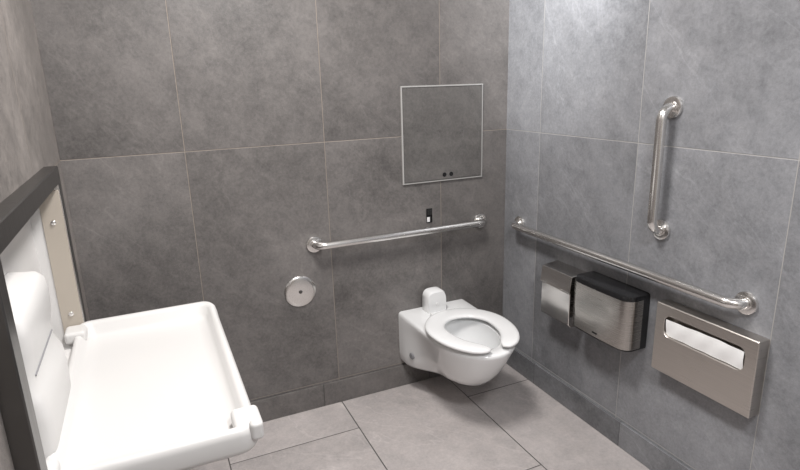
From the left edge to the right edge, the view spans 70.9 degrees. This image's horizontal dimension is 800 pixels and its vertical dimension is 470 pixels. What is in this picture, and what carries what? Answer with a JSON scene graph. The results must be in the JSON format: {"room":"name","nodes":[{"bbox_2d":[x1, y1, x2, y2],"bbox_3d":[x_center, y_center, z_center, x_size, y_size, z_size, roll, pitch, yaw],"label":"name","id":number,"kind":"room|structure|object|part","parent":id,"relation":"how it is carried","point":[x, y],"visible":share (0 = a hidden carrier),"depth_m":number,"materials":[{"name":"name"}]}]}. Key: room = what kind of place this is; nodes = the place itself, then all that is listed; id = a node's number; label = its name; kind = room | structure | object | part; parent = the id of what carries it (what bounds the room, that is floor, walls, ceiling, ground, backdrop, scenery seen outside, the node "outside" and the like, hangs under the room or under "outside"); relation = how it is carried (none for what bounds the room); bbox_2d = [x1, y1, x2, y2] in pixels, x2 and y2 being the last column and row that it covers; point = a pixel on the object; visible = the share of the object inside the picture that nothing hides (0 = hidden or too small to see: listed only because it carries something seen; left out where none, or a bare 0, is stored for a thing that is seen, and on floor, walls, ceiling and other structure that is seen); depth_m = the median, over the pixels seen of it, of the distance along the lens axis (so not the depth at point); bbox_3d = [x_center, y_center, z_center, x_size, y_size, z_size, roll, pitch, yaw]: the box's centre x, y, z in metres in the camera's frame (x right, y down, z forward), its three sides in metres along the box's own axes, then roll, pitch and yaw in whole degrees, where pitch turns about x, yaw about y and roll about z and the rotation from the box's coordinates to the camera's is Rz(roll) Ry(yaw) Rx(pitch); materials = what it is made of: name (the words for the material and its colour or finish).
{"room":"public restroom","nodes":[
{"label":"public restroom","id":0,"kind":"room"},
{"bbox_2d":[0,0,89,469],"bbox_3d":[-0.707,0.099,0.703,0.150,2.700,3.300,-8,17,-23],"label":"wall","id":1,"kind":"structure","parent":0,"point":[28,144],"depth_m":1.65,"materials":[{"name":"tile"}]},
{"bbox_2d":[0,166,263,469],"bbox_3d":[-0.749,0.174,1.551,0.540,0.643,0.995,-8,17,-23],"label":"station","id":2,"kind":"object","parent":1,"relation":"attached to","point":[162,388],"visible":1,"depth_m":1.48,"materials":[{"name":"plastic"}]},
{"bbox_2d":[5,271,70,458],"bbox_3d":[-0.894,0.305,1.366,0.095,0.365,0.370,-8,17,-23],"label":"dispenser","id":3,"kind":"object","parent":2,"relation":"on","point":[43,354],"depth_m":1.32,"materials":[{"name":"grey plastic"}]},
{"bbox_3d":[-0.922,0.199,1.476,0.040,0.643,0.995,-8,17,-23],"label":"frame","id":4,"kind":"part","parent":2,"relation":"part of","materials":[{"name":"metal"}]},
{"bbox_2d":[46,301,257,469],"bbox_3d":[-0.727,0.415,1.649,0.465,0.092,0.890,-8,17,-23],"label":"tray","id":5,"kind":"object","parent":2,"relation":"on","point":[162,388],"depth_m":1.55,"materials":[{"name":"white plastic"}]},
{"bbox_3d":[-0.345,0.467,1.354,0.032,0.048,0.030,-8,17,-23],"label":"strap post","id":6,"kind":"part","parent":2,"relation":"part of","materials":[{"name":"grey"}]},
{"bbox_2d":[30,0,508,401],"bbox_3d":[-0.407,-0.442,2.662,2.380,2.700,0.150,-8,17,-23],"label":"wall","id":7,"kind":"structure","parent":0,"point":[202,145],"depth_m":2.54,"materials":[{"name":"tile"}]},
{"bbox_2d":[284,276,315,306],"bbox_3d":[-0.481,0.275,2.720,0.154,0.154,0.012,-8,17,-23],"label":"round cover plate","id":8,"kind":"object","parent":7,"relation":"attached to","point":[299,291],"visible":1,"depth_m":2.72,"materials":[{"name":"silver metal"}]},
{"bbox_2d":[250,364,440,421],"bbox_3d":[-0.333,0.819,2.930,2.068,0.122,0.010,-8,17,-23],"label":"baseboard","id":9,"kind":"structure","parent":7,"relation":"attached to","point":[287,404],"depth_m":2.93,"materials":[{"name":"tile"}]},
{"bbox_2d":[306,213,485,252],"bbox_3d":[0.026,-0.009,2.849,1.010,0.080,0.075,-8,17,-23],"label":"grab bar","id":10,"kind":"object","parent":7,"relation":"attached to","point":[314,243],"visible":1,"depth_m":2.78,"materials":[{"name":"silver metal"}]},
{"bbox_2d":[426,208,431,222],"bbox_3d":[0.153,-0.101,2.923,0.034,0.075,0.008,-8,17,-23],"label":"sensor","id":11,"kind":"object","parent":7,"relation":"attached to","point":[428,211],"visible":1,"depth_m":2.92,"materials":[{"name":"black plastic"}]},
{"bbox_2d":[400,84,482,184],"bbox_3d":[0.220,-0.512,2.846,0.465,0.480,0.011,-8,17,-23],"label":"access panel","id":12,"kind":"object","parent":7,"relation":"attached to","point":[442,127],"visible":1,"depth_m":2.84,"materials":[{"name":"grey"}]},
{"bbox_2d":[398,287,519,385],"bbox_3d":[0.312,0.542,2.795,0.420,0.413,0.654,-8,17,-23],"label":"wall-hung toilet","id":13,"kind":"object","parent":7,"relation":"attached to","point":[456,340],"visible":1,"depth_m":2.77,"materials":[{"name":"white ceramic"}]},
{"bbox_3d":[0.340,0.449,2.699,0.420,0.025,0.488,-8,17,-23],"label":"seat","id":14,"kind":"part","parent":13,"relation":"part of","materials":[{"name":"white plastic"}]},
{"bbox_2d":[188,364,649,469],"bbox_3d":[0.346,1.311,1.511,2.380,0.120,3.600,-8,17,-23],"label":"floor","id":15,"kind":"structure","parent":0,"point":[505,422],"depth_m":2.65,"materials":[{"name":"tile"}]},
{"bbox_2d":[503,0,799,469],"bbox_3d":[1.322,-0.198,1.580,0.150,2.700,3.300,-8,17,-23],"label":"wall","id":16,"kind":"structure","parent":0,"point":[589,81],"depth_m":2.14,"materials":[{"name":"tile"}]},
{"bbox_2d":[540,260,585,326],"bbox_3d":[0.771,0.280,2.681,0.111,0.262,0.210,-8,17,-23],"label":"bin","id":17,"kind":"object","parent":16,"relation":"attached to","point":[558,278],"visible":0.89,"depth_m":2.65,"materials":[{"name":"metal"}]},
{"bbox_3d":[0.772,0.197,2.660,0.102,0.090,0.210,-8,17,-23],"label":"lid","id":18,"kind":"part","parent":17,"relation":"part of","materials":[{"name":"metal"}]},
{"bbox_2d":[506,349,690,469],"bbox_3d":[1.286,1.058,1.881,0.010,0.122,3.288,-8,17,-23],"label":"baseboard","id":19,"kind":"structure","parent":16,"relation":"attached to","point":[647,453],"depth_m":2.63,"materials":[{"name":"tile"}]},
{"bbox_2d":[573,271,650,351],"bbox_3d":[0.886,0.324,2.412,0.124,0.246,0.335,-8,17,-23],"label":"dispenser","id":20,"kind":"object","parent":16,"relation":"attached to","point":[614,312],"visible":1,"depth_m":2.32,"materials":[{"name":"silver metal"}]},
{"bbox_2d":[511,216,758,314],"bbox_3d":[0.871,0.088,2.432,0.075,0.082,1.345,-8,17,-23],"label":"grab bar","id":21,"kind":"object","parent":16,"relation":"attached to","point":[745,302],"visible":1,"depth_m":2.14,"materials":[{"name":"silver metal"}]},
{"bbox_2d":[647,96,682,239],"bbox_3d":[0.970,-0.239,2.093,0.075,0.540,0.080,-8,17,-23],"label":"grab bar","id":22,"kind":"object","parent":16,"relation":"attached to","point":[672,107],"visible":1,"depth_m":2.07,"materials":[{"name":"silver metal"}]},
{"bbox_2d":[651,299,769,417],"bbox_3d":[1.104,0.433,2.038,0.052,0.280,0.405,-8,17,-23],"label":"dispenser","id":23,"kind":"object","parent":16,"relation":"attached to","point":[725,362],"visible":1,"depth_m":1.99,"materials":[{"name":"metal"}]}
]}

